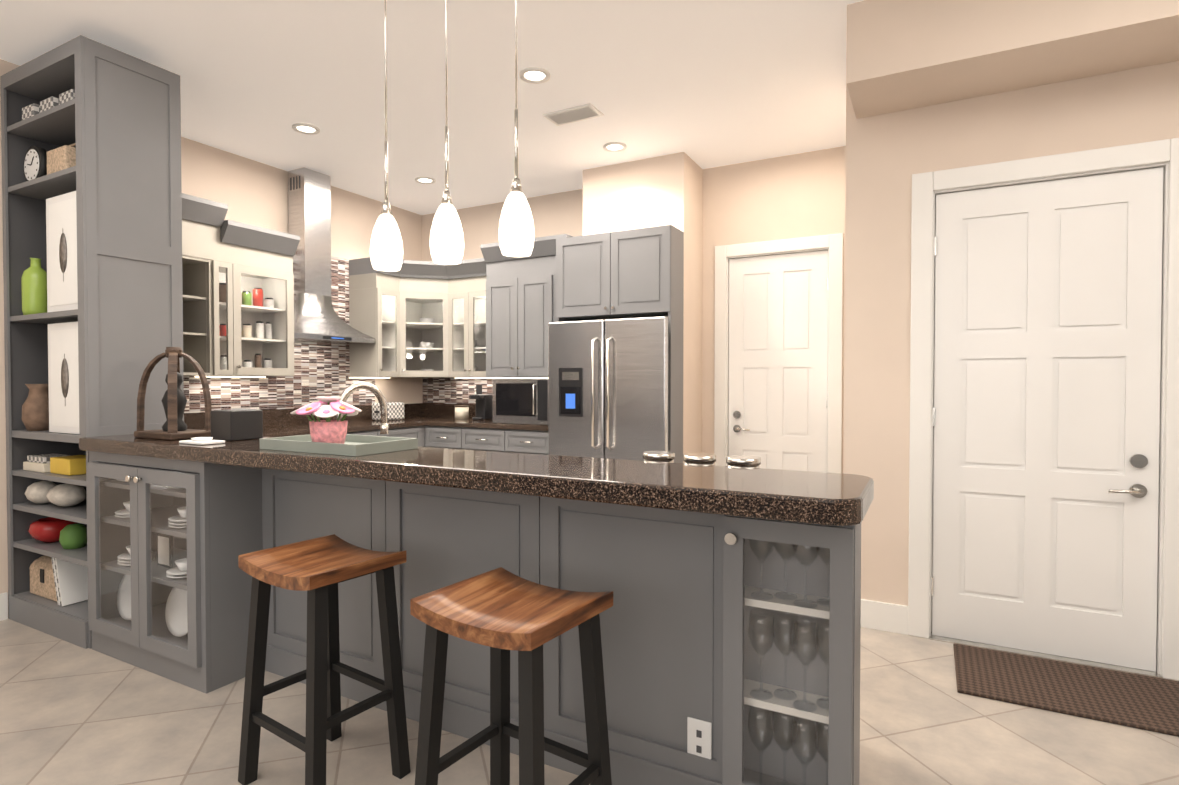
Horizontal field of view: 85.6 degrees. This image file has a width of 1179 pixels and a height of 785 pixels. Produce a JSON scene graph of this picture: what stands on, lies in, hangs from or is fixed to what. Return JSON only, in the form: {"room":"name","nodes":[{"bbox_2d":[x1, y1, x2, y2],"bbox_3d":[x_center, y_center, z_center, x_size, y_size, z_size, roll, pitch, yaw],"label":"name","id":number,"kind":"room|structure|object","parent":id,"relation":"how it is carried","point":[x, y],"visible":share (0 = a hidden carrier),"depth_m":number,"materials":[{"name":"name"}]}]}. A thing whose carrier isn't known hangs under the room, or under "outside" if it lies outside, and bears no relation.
{"room":"kitchen","nodes":[
{"label":"kitchen","id":0,"kind":"room"},
{"bbox_2d":[22,103,36,119],"bbox_3d":[-2.870,-1.435,3.336,0.130,0.090,0.120,1,1,28],"label":"decorative box","id":1,"kind":"object","parent":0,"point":[33,109],"depth_m":3.27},
{"bbox_2d":[21,258,46,314],"bbox_3d":[-2.921,-0.553,3.361,0.116,0.305,0.116,1,1,28],"label":"vase","id":2,"kind":"object","parent":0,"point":[34,286],"visible":0.81,"depth_m":3.32,"materials":[{"name":"ceramic"}]},
{"bbox_2d":[23,146,46,180],"bbox_3d":[-2.890,-1.180,3.345,0.200,0.209,0.072,1,1,28],"label":"desk clock","id":3,"kind":"object","parent":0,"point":[35,163],"visible":0.83,"depth_m":3.30,"materials":[{"name":"black metal"}]},
{"bbox_2d":[37,96,55,113],"bbox_3d":[-2.728,-1.440,3.282,0.130,0.102,0.120,1,1,28],"label":"decorative box","id":4,"kind":"object","parent":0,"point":[50,102],"depth_m":3.23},
{"bbox_2d":[28,517,77,542],"bbox_3d":[-2.843,0.730,3.380,0.210,0.120,0.210,1,1,28],"label":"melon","id":5,"kind":"object","parent":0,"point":[47,530],"visible":0.6,"depth_m":3.31,"materials":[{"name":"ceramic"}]},
{"bbox_2d":[47,143,75,174],"bbox_3d":[-2.640,-1.173,3.262,0.200,0.199,0.160,1,1,28],"label":"woven basket","id":6,"kind":"object","parent":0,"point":[61,158],"visible":0.44,"depth_m":3.17,"materials":[{"name":"beige wicker"}]},
{"bbox_2d":[46,191,77,311],"bbox_3d":[-2.583,-0.687,3.144,0.360,0.578,0.029,1,1,28],"label":"picture frame","id":7,"kind":"object","parent":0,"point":[61,242],"visible":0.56,"depth_m":3.14,"materials":[{"name":"paper"}]},
{"bbox_2d":[48,321,78,433],"bbox_3d":[-2.583,-0.072,3.154,0.360,0.548,0.029,1,1,28],"label":"picture frame","id":8,"kind":"object","parent":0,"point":[63,372],"visible":0.6,"depth_m":3.15,"materials":[{"name":"paper"}]},
{"bbox_2d":[55,89,74,105],"bbox_3d":[-2.587,-1.445,3.229,0.130,0.114,0.120,1,1,28],"label":"decorative box","id":9,"kind":"object","parent":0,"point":[68,95],"depth_m":3.17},
{"bbox_2d":[59,523,86,548],"bbox_3d":[-2.636,0.732,3.258,0.117,0.120,0.120,1,1,28],"label":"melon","id":10,"kind":"object","parent":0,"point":[73,536],"visible":0.96,"depth_m":3.22,"materials":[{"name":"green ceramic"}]},
{"bbox_2d":[0,59,422,617],"bbox_3d":[-3.554,-0.267,2.905,0.380,2.950,8.320,1,1,28],"label":"wall","id":11,"kind":"structure","parent":0,"point":[249,191],"depth_m":4.90,"materials":[{"name":"paint"}]},
{"bbox_2d":[0,592,7,620],"bbox_3d":[-4.218,1.166,1.273,0.015,0.140,4.775,1,1,28],"label":"baseboard","id":12,"kind":"structure","parent":11,"relation":"attached to","point":[3,596],"depth_m":3.36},
{"bbox_2d":[182,193,225,268],"bbox_3d":[-2.758,-1.068,4.156,0.343,0.370,0.500,1,1,28],"label":"upper cabinet","id":13,"kind":"object","parent":11,"relation":"attached to","point":[203,231],"depth_m":4.18,"materials":[{"name":"wood"}]},
{"bbox_2d":[219,284,225,301],"bbox_3d":[-2.577,-0.688,4.486,0.068,0.137,0.068,0,1,13],"label":"contents","id":14,"kind":"object","parent":13,"relation":"in","point":[222,297],"depth_m":4.45,"materials":[{"name":"brown ceramic"}]},
{"bbox_2d":[219,325,225,335],"bbox_3d":[-2.577,-0.430,4.490,0.058,0.083,0.058,0,1,13],"label":"contents","id":15,"kind":"object","parent":13,"relation":"in","point":[223,331],"depth_m":4.46,"materials":[{"name":"red ceramic"}]},
{"bbox_2d":[219,283,272,361],"bbox_3d":[-2.495,-0.498,4.642,0.056,0.547,0.405,1,1,28],"label":"contents","id":16,"kind":"object","parent":13,"relation":"in","point":[249,324],"depth_m":4.64,"materials":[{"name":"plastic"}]},
{"bbox_2d":[242,325,251,337],"bbox_3d":[-2.496,-0.440,4.640,0.062,0.096,0.062,0,1,13],"label":"contents","id":17,"kind":"object","parent":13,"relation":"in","point":[246,329],"depth_m":4.60,"materials":[{"name":"beige ceramic"}]},
{"bbox_2d":[242,292,251,305],"bbox_3d":[-2.496,-0.673,4.637,0.064,0.102,0.064,1,1,28],"label":"contents","id":18,"kind":"object","parent":13,"relation":"in","point":[247,298],"depth_m":4.61,"materials":[{"name":"green ceramic"}]},
{"bbox_2d":[253,289,262,306],"bbox_3d":[-2.454,-0.692,4.715,0.067,0.138,0.067,0,1,13],"label":"contents","id":19,"kind":"object","parent":13,"relation":"in","point":[257,297],"depth_m":4.69,"materials":[{"name":"red ceramic"}]},
{"bbox_2d":[255,355,261,367],"bbox_3d":[-2.456,-0.208,4.720,0.045,0.135,0.045,0,1,13],"label":"contents","id":20,"kind":"object","parent":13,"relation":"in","point":[259,361],"depth_m":4.70,"materials":[{"name":"brown ceramic"}]},
{"bbox_2d":[184,403,421,428],"bbox_3d":[-2.398,0.195,5.192,0.018,0.130,2.968,1,1,28],"label":"backsplash","id":21,"kind":"structure","parent":11,"relation":"attached to","point":[270,416],"depth_m":5.14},
{"bbox_2d":[288,167,375,343],"bbox_3d":[-2.183,-1.100,5.217,0.330,1.358,0.805,1,1,28],"label":"range hood","id":22,"kind":"object","parent":11,"relation":"attached to","point":[317,318],"visible":0.85,"depth_m":5.10,"materials":[{"name":"metal"}]},
{"bbox_2d":[370,273,453,376],"bbox_3d":[-1.637,-0.601,5.875,0.700,0.882,0.324,1,1,28],"label":"upper cabinet","id":23,"kind":"object","parent":11,"relation":"attached to","point":[397,304],"depth_m":5.80,"materials":[{"name":"wood"}]},
{"bbox_2d":[220,299,476,370],"bbox_3d":[-1.736,-0.430,5.200,0.930,0.562,2.103,1,1,28],"label":"contents","id":24,"kind":"object","parent":23,"relation":"in","point":[259,327],"depth_m":4.77,"materials":[{"name":"white ceramic"}]},
{"bbox_2d":[0,0,864,214],"bbox_3d":[-0.049,-1.760,1.016,8.380,0.100,8.350,1,1,28],"label":"ceiling","id":25,"kind":"structure","parent":0,"point":[704,84],"depth_m":3.55,"materials":[{"name":"paint"}]},
{"bbox_2d":[292,123,319,134],"bbox_3d":[-1.890,-1.758,4.246,0.169,0.011,0.169,0,1,19],"label":"recessed light","id":26,"kind":"object","parent":25,"relation":"in","point":[304,128],"depth_m":4.24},
{"bbox_2d":[370,0,402,270],"bbox_3d":[-0.734,-1.089,2.297,0.119,1.284,0.119,0,1,19],"label":"pendant light","id":27,"kind":"object","parent":25,"relation":"hanging from","point":[386,245],"depth_m":2.27,"materials":[{"name":"white glass"}]},
{"bbox_2d":[415,176,435,183],"bbox_3d":[-1.376,-1.776,5.332,0.169,0.011,0.169,0,1,22],"label":"recessed light","id":28,"kind":"object","parent":25,"relation":"in","point":[423,180],"depth_m":5.34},
{"bbox_2d":[430,0,463,264],"bbox_3d":[-0.486,-1.087,2.164,0.119,1.284,0.119,0,1,19],"label":"pendant light","id":29,"kind":"object","parent":25,"relation":"hanging from","point":[446,233],"depth_m":2.14,"materials":[{"name":"white glass"}]},
{"bbox_2d":[498,0,534,256],"bbox_3d":[-0.234,-1.084,2.029,0.119,1.284,0.119,0,1,19],"label":"pendant light","id":30,"kind":"object","parent":25,"relation":"hanging from","point":[516,234],"depth_m":2.00,"materials":[{"name":"white glass"}]},
{"bbox_2d":[519,67,549,83],"bbox_3d":[-0.301,-1.746,3.507,0.169,0.011,0.169,0,1,19],"label":"recessed light","id":31,"kind":"object","parent":25,"relation":"in","point":[535,75],"depth_m":3.51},
{"bbox_2d":[543,103,603,125],"bbox_3d":[-0.103,-1.754,4.024,0.340,0.013,0.180,1,1,28],"label":"ceiling vent","id":32,"kind":"object","parent":25,"relation":"in","point":[574,114],"visible":0.94,"depth_m":4.01,"materials":[{"name":"white plastic"}]},
{"bbox_2d":[603,142,626,151],"bbox_3d":[0.182,-1.763,4.575,0.169,0.011,0.169,0,1,19],"label":"recessed light","id":33,"kind":"object","parent":25,"relation":"in","point":[611,146],"depth_m":4.57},
{"bbox_2d":[846,0,1178,118],"bbox_3d":[2.956,-1.554,2.146,3.849,0.349,0.439,1,1,28],"label":"soffit","id":34,"kind":"structure","parent":25,"relation":"attached to","point":[902,55],"depth_m":2.69,"materials":[{"name":"paint"}]},
{"bbox_2d":[0,618,1178,784],"bbox_3d":[-0.049,1.289,1.067,8.380,0.100,8.350,1,1,28],"label":"floor","id":35,"kind":"structure","parent":0,"point":[71,714],"depth_m":2.26,"materials":[{"name":"tile"}]},
{"bbox_2d":[120,455,171,626],"bbox_3d":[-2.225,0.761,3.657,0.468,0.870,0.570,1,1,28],"label":"base cabinet","id":36,"kind":"object","parent":35,"relation":"on","point":[146,480],"depth_m":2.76,"materials":[{"name":"grey wood"}]},
{"bbox_2d":[22,384,48,430],"bbox_3d":[-2.904,0.077,3.362,0.144,0.245,0.144,1,1,28],"label":"vase","id":37,"kind":"object","parent":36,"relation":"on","point":[35,411],"visible":0.79,"depth_m":3.31,"materials":[{"name":"ceramic"}]},
{"bbox_2d":[23,453,57,472],"bbox_3d":[-2.861,0.371,3.372,0.230,0.077,0.140,1,1,28],"label":"tin box","id":38,"kind":"object","parent":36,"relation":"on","point":[37,463],"depth_m":3.31,"materials":[{"name":"white metal"}]},
{"bbox_2d":[29,555,56,601],"bbox_3d":[-2.812,0.975,3.400,0.300,0.189,0.184,1,1,28],"label":"holder","id":39,"kind":"object","parent":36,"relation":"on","point":[42,583],"visible":0.33,"depth_m":3.33,"materials":[{"name":"brown wicker"}]},
{"bbox_2d":[25,481,86,506],"bbox_3d":[-2.787,0.528,3.323,0.418,0.120,0.151,0,1,22],"label":"stones","id":40,"kind":"object","parent":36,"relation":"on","point":[65,495],"visible":0.98,"depth_m":3.26},
{"bbox_2d":[46,454,85,475],"bbox_3d":[-2.631,0.371,3.261,0.200,0.081,0.140,1,1,28],"label":"tin box","id":41,"kind":"object","parent":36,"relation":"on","point":[63,464],"depth_m":3.20,"materials":[{"name":"yellow metal"}]},
{"bbox_2d":[51,557,87,605],"bbox_3d":[-2.640,0.947,3.292,0.115,0.245,0.190,1,1,28],"label":"magazines","id":42,"kind":"object","parent":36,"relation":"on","point":[71,582],"visible":0.42,"depth_m":3.23,"materials":[{"name":"paper"}]},
{"bbox_2d":[117,574,130,619],"bbox_3d":[-2.166,0.952,3.017,0.236,0.230,0.062,1,1,28],"label":"vase","id":43,"kind":"object","parent":36,"relation":"in","point":[127,599],"depth_m":3.05,"materials":[{"name":"white ceramic"}]},
{"bbox_2d":[114,501,151,517],"bbox_3d":[-2.156,0.552,3.008,0.142,0.068,0.142,0,1,19],"label":"plate","id":44,"kind":"object","parent":36,"relation":"in","point":[120,513],"depth_m":2.98,"materials":[{"name":"white ceramic"}]},
{"bbox_2d":[117,545,152,565],"bbox_3d":[-2.138,0.765,3.002,0.142,0.082,0.142,0,1,19],"label":"plate","id":45,"kind":"object","parent":36,"relation":"in","point":[120,561],"depth_m":2.98,"materials":[{"name":"white ceramic"}]},
{"bbox_2d":[153,533,172,559],"bbox_3d":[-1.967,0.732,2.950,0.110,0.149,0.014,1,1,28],"label":"cup","id":46,"kind":"object","parent":36,"relation":"in","point":[164,536],"depth_m":2.94,"materials":[{"name":"white ceramic"}]},
{"bbox_2d":[172,463,283,662],"bbox_3d":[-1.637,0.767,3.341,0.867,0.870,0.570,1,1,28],"label":"base cabinet","id":47,"kind":"object","parent":35,"relation":"on","point":[231,512],"depth_m":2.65,"materials":[{"name":"grey wood"}]},
{"bbox_2d":[157,557,186,577],"bbox_3d":[-1.786,0.775,2.813,0.142,0.068,0.142,0,1,19],"label":"plate","id":48,"kind":"object","parent":47,"relation":"in","point":[162,561],"depth_m":2.81,"materials":[{"name":"white ceramic"}]},
{"bbox_2d":[165,588,187,636],"bbox_3d":[-1.805,0.955,2.823,0.236,0.230,0.062,1,1,28],"label":"vase","id":49,"kind":"object","parent":47,"relation":"in","point":[181,593],"depth_m":2.85,"materials":[{"name":"white ceramic"}]},
{"bbox_2d":[168,507,186,528],"bbox_3d":[-1.768,0.549,2.800,0.142,0.082,0.142,0,1,19],"label":"plate","id":50,"kind":"object","parent":47,"relation":"in","point":[182,510],"depth_m":2.77,"materials":[{"name":"white ceramic"}]},
{"bbox_2d":[238,534,410,784],"bbox_3d":[-0.840,0.866,2.018,0.410,0.719,0.340,1,1,35],"label":"stool","id":51,"kind":"object","parent":35,"relation":"on","point":[319,569],"visible":1,"depth_m":1.99,"materials":[{"name":"brown wood"}]},
{"bbox_2d":[306,429,385,435],"bbox_3d":[-2.174,0.739,4.962,0.638,0.870,0.878,1,1,28],"label":"base cabinet","id":52,"kind":"object","parent":35,"relation":"on","point":[370,432],"depth_m":5.03,"materials":[{"name":"wood"}]},
{"bbox_2d":[386,425,417,437],"bbox_3d":[-1.891,0.730,5.490,0.638,0.870,0.555,1,1,28],"label":"base cabinet","id":53,"kind":"object","parent":35,"relation":"on","point":[406,431],"depth_m":5.40,"materials":[{"name":"wood"}]},
{"bbox_2d":[430,425,461,448],"bbox_3d":[-1.126,0.724,5.828,0.430,0.870,0.658,1,1,28],"label":"base cabinet","id":54,"kind":"object","parent":35,"relation":"on","point":[441,436],"depth_m":5.51,"materials":[{"name":"wood"}]},
{"bbox_2d":[197,417,449,436],"bbox_3d":[-2.122,0.283,5.041,0.648,0.040,2.976,1,1,28],"label":"countertop","id":55,"kind":"structure","parent":54,"relation":"on","point":[268,430],"depth_m":5.06,"materials":[{"name":"brown stone"}]},
{"bbox_2d":[372,402,403,420],"bbox_3d":[-1.833,0.169,5.780,0.160,0.161,0.280,1,1,28],"label":"box","id":56,"kind":"object","parent":55,"relation":"on","point":[395,410],"visible":0.69,"depth_m":5.72,"materials":[{"name":"white plastic"}]},
{"bbox_2d":[462,425,509,451],"bbox_3d":[-0.738,0.728,5.620,0.568,0.870,0.658,1,1,28],"label":"base cabinet","id":57,"kind":"object","parent":35,"relation":"on","point":[474,437],"depth_m":5.31,"materials":[{"name":"wood"}]},
{"bbox_2d":[426,417,547,428],"bbox_3d":[-0.696,0.273,5.585,1.350,0.040,0.668,1,1,28],"label":"countertop","id":58,"kind":"structure","parent":57,"relation":"on","point":[453,421],"depth_m":5.38,"materials":[{"name":"brown stone"}]},
{"bbox_2d":[454,405,468,418],"bbox_3d":[-1.201,0.183,5.986,0.136,0.125,0.136,1,1,28],"label":"canister","id":59,"kind":"object","parent":58,"relation":"on","point":[461,411],"visible":1,"depth_m":5.93,"materials":[{"name":"white ceramic"}]},
{"bbox_2d":[470,394,492,419],"bbox_3d":[-0.986,0.133,5.867,0.110,0.229,0.245,1,1,28],"label":"coffee maker","id":60,"kind":"object","parent":58,"relation":"on","point":[484,406],"visible":0.9,"depth_m":5.83,"materials":[{"name":"black plastic"}]},
{"bbox_2d":[492,378,547,424],"bbox_3d":[-0.470,0.069,5.338,0.560,0.373,0.487,1,1,28],"label":"microwave","id":61,"kind":"object","parent":58,"relation":"on","point":[520,400],"visible":0.69,"depth_m":5.16,"materials":[{"name":"metal"}]},
{"bbox_2d":[410,567,612,784],"bbox_3d":[-0.192,0.873,1.619,0.410,0.719,0.340,1,1,34],"label":"stool","id":62,"kind":"object","parent":35,"relation":"on","point":[501,612],"visible":1,"depth_m":1.60,"materials":[{"name":"brown wood"}]},
{"bbox_2d":[510,429,547,454],"bbox_3d":[-0.320,0.732,5.396,0.500,0.870,0.658,1,1,28],"label":"base cabinet","id":63,"kind":"object","parent":35,"relation":"on","point":[530,441],"depth_m":5.11,"materials":[{"name":"wood"}]},
{"bbox_2d":[280,471,807,784],"bbox_3d":[-0.301,0.779,2.624,2.165,0.870,0.570,1,1,28],"label":"base cabinet","id":64,"kind":"object","parent":35,"relation":"on","point":[658,543],"depth_m":1.97,"materials":[{"name":"grey wood"}]},
{"bbox_2d":[76,435,873,530],"bbox_3d":[-0.785,0.248,2.347,3.335,0.060,0.440,1,1,28],"label":"countertop","id":65,"kind":"structure","parent":64,"relation":"on","point":[841,501],"depth_m":1.82,"materials":[{"name":"brown stone"}]},
{"bbox_2d":[134,347,211,439],"bbox_3d":[-1.916,-0.001,2.938,0.300,0.415,0.200,1,1,28],"label":"sculpture","id":66,"kind":"object","parent":65,"relation":"on","point":[174,402],"visible":1,"depth_m":2.91,"materials":[{"name":"brown wood"}]},
{"bbox_2d":[179,437,224,444],"bbox_3d":[-1.615,0.200,2.656,0.160,0.023,0.100,1,1,28],"label":"dish","id":67,"kind":"object","parent":65,"relation":"on","point":[202,440],"visible":1,"depth_m":2.62,"materials":[{"name":"white ceramic"}]},
{"bbox_2d":[210,409,262,440],"bbox_3d":[-1.578,0.143,2.850,0.150,0.131,0.150,1,1,28],"label":"box","id":68,"kind":"object","parent":65,"relation":"on","point":[235,424],"visible":0.94,"depth_m":2.80,"materials":[{"name":"plastic"}]},
{"bbox_2d":[259,434,417,455],"bbox_3d":[-0.960,0.196,2.440,0.520,0.039,0.300,1,1,28],"label":"tray","id":69,"kind":"object","parent":65,"relation":"on","point":[357,445],"visible":0.81,"depth_m":2.34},
{"bbox_2d":[291,396,361,443],"bbox_3d":[-0.963,0.110,2.347,0.228,0.190,0.247,1,1,28],"label":"flower pot","id":70,"kind":"object","parent":69,"relation":"on","point":[328,430],"visible":1,"depth_m":2.30,"materials":[{"name":"pink ceramic"}]},
{"bbox_2d":[548,316,667,460],"bbox_3d":[0.181,0.316,4.720,0.945,1.685,0.466,1,1,28],"label":"fridge","id":71,"kind":"object","parent":35,"relation":"on","point":[607,388],"visible":0.54,"depth_m":4.54,"materials":[{"name":"metal"}]},
{"bbox_2d":[953,643,1178,736],"bbox_3d":[2.016,1.208,2.587,0.920,0.012,0.525,1,1,28],"label":"doormat","id":72,"kind":"object","parent":35,"relation":"on","point":[1148,703],"visible":0.94,"depth_m":2.58,"materials":[{"name":"brown fabric"}]},
{"bbox_2d":[422,146,845,473],"bbox_3d":[0.218,-0.311,5.534,4.300,2.950,0.120,1,1,28],"label":"wall","id":73,"kind":"structure","parent":0,"point":[791,196],"depth_m":4.95,"materials":[{"name":"paint"}]},
{"bbox_2d":[422,401,475,416],"bbox_3d":[-0.820,0.181,6.019,1.980,0.130,0.018,1,1,28],"label":"backsplash","id":74,"kind":"structure","parent":73,"relation":"attached to","point":[429,409],"depth_m":6.37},
{"bbox_2d":[454,277,477,376],"bbox_3d":[-1.491,-0.605,6.148,0.700,0.882,0.401,1,1,28],"label":"upper cabinet","id":75,"kind":"object","parent":73,"relation":"attached to","point":[465,292],"depth_m":5.78,"materials":[{"name":"wood"}]},
{"bbox_2d":[478,234,565,376],"bbox_3d":[-0.449,-0.706,5.566,0.912,1.140,0.438,1,1,28],"label":"upper cabinet","id":76,"kind":"object","parent":73,"relation":"attached to","point":[516,305],"depth_m":5.42,"materials":[{"name":"wood"}]},
{"bbox_2d":[728,250,827,472],"bbox_3d":[1.428,0.062,4.861,0.735,2.212,0.030,1,1,28],"label":"door","id":77,"kind":"structure","parent":73,"relation":"in","point":[778,343],"depth_m":4.83,"materials":[{"name":"white wood"}]},
{"bbox_2d":[733,278,827,432],"bbox_3d":[1.426,0.066,4.810,0.699,1.810,0.063,1,1,28],"label":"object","id":78,"kind":"structure","parent":77,"relation":"attached to","point":[737,428],"depth_m":4.97,"materials":[{"name":"silver metal"}]},
{"bbox_2d":[714,233,842,472],"bbox_3d":[1.435,0.013,4.873,0.945,2.325,0.138,1,1,28],"label":"door frame","id":79,"kind":"structure","parent":73,"relation":"attached to","point":[832,244],"depth_m":4.74,"materials":[{"name":"white wood"}]},
{"bbox_2d":[583,152,702,462],"bbox_3d":[0.424,-0.303,5.104,0.850,2.949,0.439,1,1,28],"label":"wall","id":80,"kind":"structure","parent":0,"point":[654,191],"depth_m":4.88,"materials":[{"name":"paint"}]},
{"bbox_2d":[554,231,633,320],"bbox_3d":[0.039,-0.880,4.899,0.530,0.610,0.269,1,1,28],"label":"upper cabinet","id":81,"kind":"object","parent":80,"relation":"attached to","point":[585,266],"depth_m":4.79,"materials":[{"name":"wood"}]},
{"bbox_2d":[618,225,683,317],"bbox_3d":[0.395,-0.877,4.708,0.530,0.610,0.269,1,1,28],"label":"upper cabinet","id":82,"kind":"object","parent":80,"relation":"attached to","point":[650,259],"depth_m":4.56,"materials":[{"name":"wood"}]},
{"bbox_2d":[844,52,1178,605],"bbox_3d":[3.067,-0.259,2.427,3.900,2.950,0.120,1,1,28],"label":"wall","id":83,"kind":"structure","parent":0,"point":[888,155],"depth_m":3.18,"materials":[{"name":"paint"}]},
{"bbox_2d":[861,599,907,634],"bbox_3d":[1.453,1.133,3.239,0.310,0.140,0.015,1,1,28],"label":"baseboard","id":84,"kind":"structure","parent":83,"relation":"attached to","point":[884,616],"depth_m":3.21,"materials":[{"name":"white wood"}]},
{"bbox_2d":[908,138,1178,679],"bbox_3d":[2.079,0.070,2.950,1.060,2.275,0.138,1,1,28],"label":"door frame","id":85,"kind":"structure","parent":83,"relation":"attached to","point":[927,187],"depth_m":2.89,"materials":[{"name":"white wood"}]},
{"bbox_2d":[930,633,1162,678],"bbox_3d":[2.060,1.205,2.933,0.870,0.007,0.075,1,1,28],"label":"threshold","id":86,"kind":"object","parent":83,"relation":"attached to","point":[1053,657],"depth_m":2.90,"materials":[{"name":"silver metal"}]},
{"bbox_2d":[932,167,1163,671],"bbox_3d":[2.073,0.119,2.939,0.850,2.162,0.030,1,1,28],"label":"door","id":87,"kind":"structure","parent":83,"relation":"in","point":[1047,349],"depth_m":2.91,"materials":[{"name":"white wood"}]},
{"bbox_2d":[931,237,1147,595],"bbox_3d":[2.031,0.123,2.908,0.814,1.760,0.063,1,1,28],"label":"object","id":88,"kind":"structure","parent":87,"relation":"attached to","point":[1138,461],"depth_m":2.75,"materials":[{"name":"silver metal"}]}
]}

